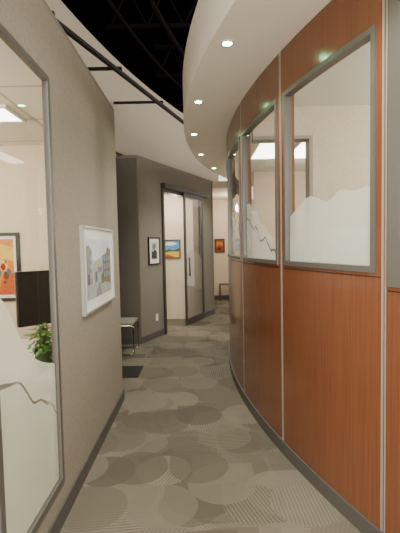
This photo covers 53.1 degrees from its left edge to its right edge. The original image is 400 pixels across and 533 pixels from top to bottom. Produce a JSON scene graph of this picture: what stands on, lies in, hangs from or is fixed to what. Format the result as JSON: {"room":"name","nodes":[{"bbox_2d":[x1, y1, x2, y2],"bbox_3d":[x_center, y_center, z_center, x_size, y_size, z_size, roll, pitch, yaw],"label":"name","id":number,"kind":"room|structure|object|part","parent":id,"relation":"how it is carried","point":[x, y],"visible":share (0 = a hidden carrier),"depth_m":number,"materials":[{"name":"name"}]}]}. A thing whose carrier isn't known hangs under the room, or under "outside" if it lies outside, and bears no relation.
{"room":"office corridor","nodes":[
{"label":"office corridor","id":0,"kind":"room"},
{"bbox_2d":[0,38,43,145],"bbox_3d":[-2.227,-0.949,0.322,2.785,0.050,6.750,-1,3,0],"label":"ceiling","id":1,"kind":"structure","parent":0,"point":[20,88],"depth_m":2.55,"materials":[{"name":"paint"}]},
{"bbox_2d":[0,104,26,122],"bbox_3d":[-1.442,-1.063,2.795,0.320,0.020,0.320,-1,3,0],"label":"recessed light","id":2,"kind":"object","parent":1,"relation":"in","point":[7,115],"visible":1,"depth_m":2.84,"materials":[{"name":"white plastic"}]},
{"bbox_2d":[0,109,20,120],"bbox_3d":[-1.442,-1.065,2.795,0.280,0.009,0.280,-1,3,0],"label":"diffuser","id":3,"kind":"object","parent":2,"relation":"attached to","point":[5,114],"depth_m":2.82,"materials":[{"name":"white plastic"}]},
{"bbox_2d":[0,145,50,404],"bbox_3d":[-2.209,-0.040,3.801,2.785,2.760,0.100,-1,3,0],"label":"wall","id":4,"kind":"structure","parent":0,"point":[23,210],"depth_m":3.72,"materials":[{"name":"beige paint"}]},
{"bbox_2d":[0,232,20,300],"bbox_3d":[-1.910,0.007,3.741,0.460,0.640,0.025,-1,3,0],"label":"framed painting","id":5,"kind":"object","parent":4,"relation":"attached to","point":[10,259],"visible":0.86,"depth_m":3.74},
{"bbox_2d":[0,239,14,294],"bbox_3d":[-1.910,0.008,3.738,0.340,0.520,0.005,-1,3,0],"label":"print","id":6,"kind":"object","parent":5,"relation":"attached to","point":[7,246],"depth_m":3.74},
{"bbox_2d":[0,0,122,532],"bbox_3d":[-0.795,0.113,0.431,0.035,2.760,6.850,-1,3,0],"label":"wall","id":7,"kind":"structure","parent":0,"point":[82,119],"depth_m":2.53,"materials":[{"name":"grey paint"}]},
{"bbox_2d":[0,23,64,532],"bbox_3d":[-0.786,0.186,0.560,0.032,2.200,3.220,-1,3,0],"label":"window","id":8,"kind":"structure","parent":7,"relation":"in","point":[32,469],"depth_m":1.85,"materials":[{"name":"glass"}]},
{"bbox_2d":[47,389,124,532],"bbox_3d":[-0.750,1.440,0.508,0.022,0.100,6.862,-1,3,0],"label":"baseboard","id":9,"kind":"structure","parent":7,"relation":"attached to","point":[59,520],"depth_m":2.54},
{"bbox_2d":[79,225,114,316],"bbox_3d":[-0.767,0.006,3.064,0.025,0.600,0.900,-1,3,0],"label":"framed photograph","id":10,"kind":"object","parent":7,"relation":"attached to","point":[96,244],"visible":1,"depth_m":2.95,"materials":[{"name":"white paper"}]},
{"bbox_2d":[86,239,110,300],"bbox_3d":[-0.764,0.006,3.064,0.005,0.422,0.722,-1,3,0],"label":"print","id":11,"kind":"object","parent":10,"relation":"attached to","point":[98,254],"depth_m":3.00},
{"bbox_2d":[42,0,113,111],"bbox_3d":[-2.216,-1.252,0.356,2.820,0.030,6.850,-1,3,0],"label":"wall trim","id":12,"kind":"structure","parent":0,"point":[43,1],"depth_m":2.56,"materials":[{"name":"beige paint"}]},
{"bbox_2d":[116,158,140,337],"bbox_3d":[-2.269,-0.200,6.146,2.670,2.830,0.100,-1,3,0],"label":"wall","id":13,"kind":"structure","parent":0,"point":[126,174],"depth_m":6.09,"materials":[{"name":"beige paint"}]},
{"bbox_2d":[121,337,141,343],"bbox_3d":[-1.385,1.149,6.163,0.985,0.100,0.012,-1,3,0],"label":"baseboard","id":14,"kind":"structure","parent":13,"relation":"attached to","point":[125,340],"depth_m":6.16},
{"bbox_2d":[45,0,218,180],"bbox_3d":[-1.347,-2.807,4.457,0.707,2.420,11.472,0,3,15],"label":"ceiling","id":15,"kind":"structure","parent":0,"point":[148,131],"depth_m":6.42,"materials":[{"name":"beige paint"}]},
{"bbox_2d":[52,11,183,124],"bbox_3d":[-1.215,-2.243,4.683,0.679,0.080,5.280,0,3,19],"label":"pipe","id":16,"kind":"object","parent":15,"relation":"attached to","point":[111,67],"visible":0.72,"depth_m":4.57,"materials":[{"name":"black metal"}]},
{"bbox_2d":[106,0,182,90],"bbox_3d":[-0.912,-3.055,4.627,0.337,0.048,7.721,0,3,14],"label":"conduit","id":17,"kind":"object","parent":15,"relation":"attached to","point":[109,2],"visible":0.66,"depth_m":5.50,"materials":[{"name":"black metal"}]},
{"bbox_2d":[106,0,196,29],"bbox_3d":[1.328,-3.553,5.419,5.202,0.540,0.060,-1,3,0],"label":"joist","id":18,"kind":"object","parent":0,"point":[182,24],"visible":0.32,"depth_m":5.41,"materials":[{"name":"black metal"}]},
{"bbox_2d":[127,0,197,61],"bbox_3d":[0.918,-4.132,4.786,10.000,0.100,16.000,-1,3,0],"label":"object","id":19,"kind":"structure","parent":0,"point":[183,7],"depth_m":6.60,"materials":[{"name":"black metal"}]},
{"bbox_2d":[154,44,185,77],"bbox_3d":[1.566,-3.644,7.016,4.722,0.540,0.060,-1,3,0],"label":"joist","id":20,"kind":"object","parent":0,"point":[169,46],"visible":0.1,"depth_m":7.00,"materials":[{"name":"black metal"}]},
{"bbox_2d":[136,158,214,336],"bbox_3d":[-0.366,-0.306,7.419,0.121,2.830,2.870,0,3,25],"label":"wall","id":21,"kind":"structure","parent":0,"point":[150,175],"depth_m":6.55,"materials":[{"name":"beige paint"}]},
{"bbox_2d":[147,237,160,264],"bbox_3d":[-0.739,-0.252,6.452,0.025,0.440,0.340,0,3,25],"label":"framed photograph","id":22,"kind":"object","parent":21,"relation":"attached to","point":[153,242],"visible":1,"depth_m":6.43},
{"bbox_2d":[151,242,156,259],"bbox_3d":[-0.738,-0.252,6.451,0.001,0.280,0.180,0,3,25],"label":"print","id":23,"kind":"object","parent":22,"relation":"attached to","point":[153,244],"depth_m":6.43},
{"bbox_2d":[142,309,213,343],"bbox_3d":[-0.279,1.057,7.464,0.013,0.100,2.870,0,3,25],"label":"baseboard","id":24,"kind":"structure","parent":21,"relation":"attached to","point":[159,333],"depth_m":6.53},
{"bbox_2d":[160,183,208,333],"bbox_3d":[-0.262,-0.169,7.522,0.242,2.540,1.790,0,3,25],"label":"door","id":25,"kind":"structure","parent":21,"relation":"in","point":[193,263],"depth_m":7.52,"materials":[{"name":"grey glass"}]},
{"bbox_3d":[-0.356,-0.121,7.420,0.160,2.460,1.500,0,3,25],"label":"frame","id":26,"kind":"part","parent":25,"relation":"part of","materials":[{"name":"grey metal"}]},
{"bbox_3d":[-0.200,0.005,7.432,0.052,0.360,0.026,0,3,25],"label":"handle","id":27,"kind":"part","parent":25,"relation":"part of","materials":[{"name":"silver metal"}]},
{"bbox_2d":[164,194,193,318],"bbox_3d":[-1.807,-0.317,8.143,3.600,2.830,0.100,-1,3,0],"label":"wall","id":28,"kind":"structure","parent":0,"point":[173,206],"depth_m":8.09,"materials":[{"name":"beige paint"}]},
{"bbox_2d":[165,239,180,258],"bbox_3d":[-0.577,-0.353,8.080,0.360,0.380,0.025,-1,3,0],"label":"framed painting","id":29,"kind":"object","parent":28,"relation":"attached to","point":[172,247],"visible":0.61,"depth_m":8.08},
{"bbox_2d":[60,299,360,532],"bbox_3d":[1.026,1.286,4.577,10.000,0.100,15.000,-1,3,0],"label":"floor","id":30,"kind":"structure","parent":0,"point":[183,451],"depth_m":2.78,"materials":[{"name":"carpet"}]},
{"bbox_2d":[0,338,54,409],"bbox_3d":[-1.660,1.006,2.856,1.640,0.750,1.000,-1,3,0],"label":"office desk","id":31,"kind":"object","parent":30,"relation":"on","point":[26,342],"visible":0.02,"depth_m":3.23,"materials":[{"name":"laminate"}]},
{"bbox_3d":[-1.673,0.852,3.259,1.480,0.415,0.020,-1,3,0],"label":"modesty panel","id":32,"kind":"part","parent":31,"relation":"part of","materials":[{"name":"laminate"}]},
{"bbox_2d":[14,270,51,344],"bbox_3d":[-1.117,0.318,2.972,0.490,0.590,0.240,-4,4,-42],"label":"computer monitor","id":33,"kind":"object","parent":31,"relation":"on","point":[32,288],"visible":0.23,"depth_m":2.82,"materials":[{"name":"black plastic"}]},
{"bbox_2d":[24,322,52,362],"bbox_3d":[-0.962,0.488,2.458,0.227,0.300,0.224,-1,3,0],"label":"potted plant","id":34,"kind":"object","parent":31,"relation":"on","point":[43,353],"visible":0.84,"depth_m":2.42,"materials":[{"name":"green plant"}]},
{"bbox_3d":[-0.959,0.573,2.463,0.120,0.130,0.120,-1,3,0],"label":"pot","id":35,"kind":"part","parent":34,"relation":"part of","materials":[{"name":"green ceramic"}]},
{"bbox_2d":[121,317,138,355],"bbox_3d":[-1.178,0.795,5.670,0.552,0.849,0.440,-1,3,0],"label":"chair","id":36,"kind":"object","parent":30,"relation":"on","point":[125,321],"visible":0.29,"depth_m":5.55,"materials":[{"name":"grey metal"}]},
{"bbox_3d":[-1.172,0.816,5.465,0.539,0.829,0.025,-1,3,0],"label":"leg","id":37,"kind":"part","parent":36,"relation":"part of","materials":[{"name":"silver metal"}]},
{"bbox_3d":[-1.150,0.777,5.669,0.470,0.035,0.440,-1,3,0],"label":"seat","id":38,"kind":"part","parent":36,"relation":"part of","materials":[{"name":"grey fabric"}]},
{"bbox_3d":[-1.172,0.794,5.875,0.539,0.829,0.025,-1,3,0],"label":"leg","id":39,"kind":"part","parent":36,"relation":"part of","materials":[{"name":"silver metal"}]},
{"bbox_2d":[122,366,142,377],"bbox_3d":[-1.090,1.261,4.783,0.770,0.012,0.420,-1,3,0],"label":"floor mat","id":40,"kind":"object","parent":30,"relation":"on","point":[127,371],"visible":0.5,"depth_m":4.76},
{"bbox_2d":[219,283,228,300],"bbox_3d":[0.714,0.687,10.803,0.400,0.440,0.340,-1,3,0],"label":"side table","id":41,"kind":"object","parent":30,"relation":"on","point":[220,284],"visible":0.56,"depth_m":10.65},
{"bbox_2d":[211,182,214,313],"bbox_3d":[-1.657,-0.347,8.652,3.900,2.830,0.080,-1,3,0],"label":"wall","id":42,"kind":"structure","parent":0,"point":[211,182],"depth_m":8.61,"materials":[{"name":"beige paint"}]},
{"bbox_2d":[212,181,226,199],"bbox_3d":[0.388,-1.833,9.826,1.450,0.150,2.380,-1,3,0],"label":"ceiling","id":43,"kind":"structure","parent":0,"point":[219,187],"depth_m":9.02,"materials":[{"name":"beige paint"}]},
{"bbox_2d":[116,0,330,186],"bbox_3d":[-0.687,-1.725,4.017,5.641,0.440,10.272,-1,3,-3],"label":"ceiling","id":44,"kind":"structure","parent":0,"point":[219,76],"depth_m":2.88,"materials":[{"name":"paint"}]},
{"bbox_2d":[193,100,202,103],"bbox_3d":[-0.016,-1.494,3.630,0.094,0.006,0.094,-1,3,0],"label":"recessed light","id":45,"kind":"object","parent":44,"relation":"in","point":[194,101],"visible":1,"depth_m":3.62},
{"bbox_2d":[220,39,234,46],"bbox_3d":[0.176,-1.442,2.583,0.094,0.006,0.094,-1,3,0],"label":"recessed light","id":46,"kind":"object","parent":44,"relation":"in","point":[227,42],"visible":1,"depth_m":2.58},
{"bbox_2d":[213,199,252,294],"bbox_3d":[0.991,-0.473,11.042,6.000,2.720,0.100,-1,3,0],"label":"wall","id":47,"kind":"structure","parent":0,"point":[220,207],"depth_m":10.98,"materials":[{"name":"beige paint"}]},
{"bbox_2d":[214,239,224,252],"bbox_3d":[0.539,-0.571,10.973,0.280,0.380,0.025,-1,3,0],"label":"framed painting","id":48,"kind":"object","parent":47,"relation":"attached to","point":[219,244],"visible":1,"depth_m":10.97},
{"bbox_2d":[216,240,222,250],"bbox_3d":[0.539,-0.571,10.972,0.200,0.300,0.001,-1,3,0],"label":"print","id":49,"kind":"object","parent":48,"relation":"attached to","point":[219,243],"depth_m":10.97},
{"bbox_2d":[214,295,228,298],"bbox_3d":[1.017,0.838,11.055,6.000,0.100,0.015,-1,3,0],"label":"baseboard","id":50,"kind":"structure","parent":47,"relation":"attached to","point":[215,296],"depth_m":11.05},
{"bbox_2d":[253,171,305,236],"bbox_3d":[2.770,-0.289,6.947,3.650,2.720,0.100,-1,3,0],"label":"wall","id":51,"kind":"structure","parent":0,"point":[263,182],"depth_m":6.85,"materials":[{"name":"beige paint"}]},
{"bbox_2d":[250,42,369,175],"bbox_3d":[3.086,-1.526,4.039,5.212,0.050,9.101,-1,3,0],"label":"ceiling","id":52,"kind":"structure","parent":0,"point":[347,82],"depth_m":3.20,"materials":[{"name":"white paint"}]},
{"bbox_2d":[251,143,274,159],"bbox_3d":[0.890,-1.508,5.178,0.380,0.020,1.040,-1,3,0],"label":"recessed light","id":53,"kind":"object","parent":52,"relation":"in","point":[262,150],"visible":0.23,"depth_m":5.26,"materials":[{"name":"white plastic"}]},
{"bbox_2d":[295,143,304,158],"bbox_3d":[1.390,-1.518,5.178,0.380,0.020,1.040,-1,3,0],"label":"recessed light","id":54,"kind":"object","parent":52,"relation":"in","point":[300,147],"visible":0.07,"depth_m":5.29,"materials":[{"name":"white plastic"}]},
{"bbox_2d":[252,105,369,201],"bbox_3d":[2.548,-0.110,3.702,4.100,2.720,0.100,-1,3,0],"label":"wall partition","id":55,"kind":"structure","parent":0,"point":[341,134],"depth_m":3.60,"materials":[{"name":"beige paint"}]},
{"bbox_2d":[251,135,312,197],"bbox_3d":[0.766,0.056,3.709,0.530,2.460,0.140,-1,3,0],"label":"trim","id":56,"kind":"structure","parent":55,"relation":"attached to","point":[307,139],"depth_m":3.60,"materials":[{"name":"grey metal"}]},
{"bbox_2d":[226,0,399,532],"bbox_3d":[1.092,-0.104,3.389,1.266,2.800,8.279,-2,3,-10],"label":"wall","id":57,"kind":"structure","parent":0,"point":[332,318],"depth_m":2.32,"materials":[{"name":"brown wood"}]},
{"bbox_2d":[226,160,228,256],"bbox_3d":[0.382,-0.717,5.185,0.065,1.160,0.872,-1,3,4],"label":"window","id":58,"kind":"structure","parent":57,"relation":"in","point":[227,160],"depth_m":4.76,"materials":[{"name":"grey metal"}]},
{"bbox_3d":[0.415,-0.188,5.211,0.094,2.800,0.942,-1,3,4],"label":"wood panel","id":59,"kind":"part","parent":57,"relation":"part of","materials":[{"name":"brown wood"}]},
{"bbox_2d":[227,137,240,259],"bbox_3d":[0.371,-0.665,4.216,0.065,1.160,0.872,-1,3,-3],"label":"window","id":60,"kind":"structure","parent":57,"relation":"in","point":[234,239],"depth_m":4.45,"materials":[{"name":"glass"}]},
{"bbox_3d":[0.411,-0.136,4.244,0.128,2.800,0.941,-1,3,0],"label":"wood panel","id":61,"kind":"part","parent":57,"relation":"part of","materials":[{"name":"brown wood"}]},
{"bbox_2d":[235,180,238,231],"bbox_3d":[0.514,-0.771,6.144,0.065,1.160,0.872,-1,3,11],"label":"window","id":62,"kind":"structure","parent":57,"relation":"in","point":[236,182],"depth_m":6.53,"materials":[{"name":"grey glass"}]},
{"bbox_3d":[0.546,-0.242,6.168,0.094,2.800,0.942,-1,3,11],"label":"wood panel","id":63,"kind":"part","parent":57,"relation":"part of","materials":[{"name":"brown wood"}]},
{"bbox_2d":[240,102,244,391],"bbox_3d":[0.428,-0.111,3.762,0.059,2.800,0.031,-1,3,-7],"label":"trim","id":64,"kind":"structure","parent":57,"relation":"attached to","point":[240,102],"depth_m":3.75,"materials":[{"name":"metal"}]},
{"bbox_3d":[0.797,-0.297,7.101,0.094,2.800,0.942,0,3,19],"label":"wood panel","id":65,"kind":"part","parent":57,"relation":"part of","materials":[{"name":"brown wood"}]},
{"bbox_2d":[241,99,277,264],"bbox_3d":[0.483,-0.615,3.253,0.065,1.160,0.872,-2,3,-10],"label":"window","id":66,"kind":"structure","parent":57,"relation":"in","point":[259,246],"depth_m":3.35,"materials":[{"name":"glass"}]},
{"bbox_3d":[0.522,-0.087,3.285,0.244,2.800,0.937,-1,3,0],"label":"wood panel","id":67,"kind":"part","parent":57,"relation":"part of","materials":[{"name":"brown wood"}]},
{"bbox_2d":[279,52,283,439],"bbox_3d":[0.600,-0.063,2.809,0.059,2.800,0.031,-2,3,-14],"label":"trim","id":68,"kind":"structure","parent":57,"relation":"attached to","point":[280,52],"depth_m":2.80,"materials":[{"name":"metal"}]},
{"bbox_2d":[229,345,382,532],"bbox_3d":[1.084,1.250,3.455,1.218,0.090,8.318,-2,3,-10],"label":"baseboard","id":69,"kind":"structure","parent":57,"relation":"attached to","point":[346,509],"depth_m":2.48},
{"bbox_2d":[282,24,375,272],"bbox_3d":[0.714,-0.569,2.312,0.065,1.160,0.872,-2,3,-17],"label":"window","id":70,"kind":"structure","parent":57,"relation":"in","point":[338,233],"depth_m":2.23,"materials":[{"name":"glass"}]},
{"bbox_3d":[0.746,-0.041,2.348,0.094,2.800,0.942,-2,3,-17],"label":"wood panel","id":71,"kind":"part","parent":57,"relation":"part of","materials":[{"name":"brown wood"}]},
{"bbox_2d":[380,0,387,532],"bbox_3d":[0.890,-0.019,1.885,0.059,2.800,0.031,-2,3,-21],"label":"trim","id":72,"kind":"structure","parent":57,"relation":"attached to","point":[385,2],"depth_m":1.88,"materials":[{"name":"metal"}]},
{"bbox_3d":[1.093,0.001,1.445,0.094,2.800,0.942,-3,3,-24],"label":"wood panel","id":73,"kind":"part","parent":57,"relation":"part of","materials":[{"name":"brown wood"}]},
{"bbox_2d":[387,0,399,287],"bbox_3d":[1.056,-0.573,1.416,0.066,1.370,0.896,-3,3,-24],"label":"window","id":74,"kind":"structure","parent":57,"relation":"in","point":[393,185],"depth_m":1.79,"materials":[{"name":"grey metal"}]},
{"bbox_3d":[1.041,-3.376,2.223,5.783,0.540,0.060,-1,3,0],"label":"joist","id":75,"kind":"object","parent":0,"visible":0},
{"bbox_2d":[148,0,184,58],"bbox_3d":[-0.464,-3.124,4.624,0.357,0.067,7.724,0,3,14],"label":"conduit","id":76,"kind":"object","parent":75,"relation":"hanging from","point":[152,3],"visible":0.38,"depth_m":5.23,"materials":[{"name":"black metal"}]}
]}

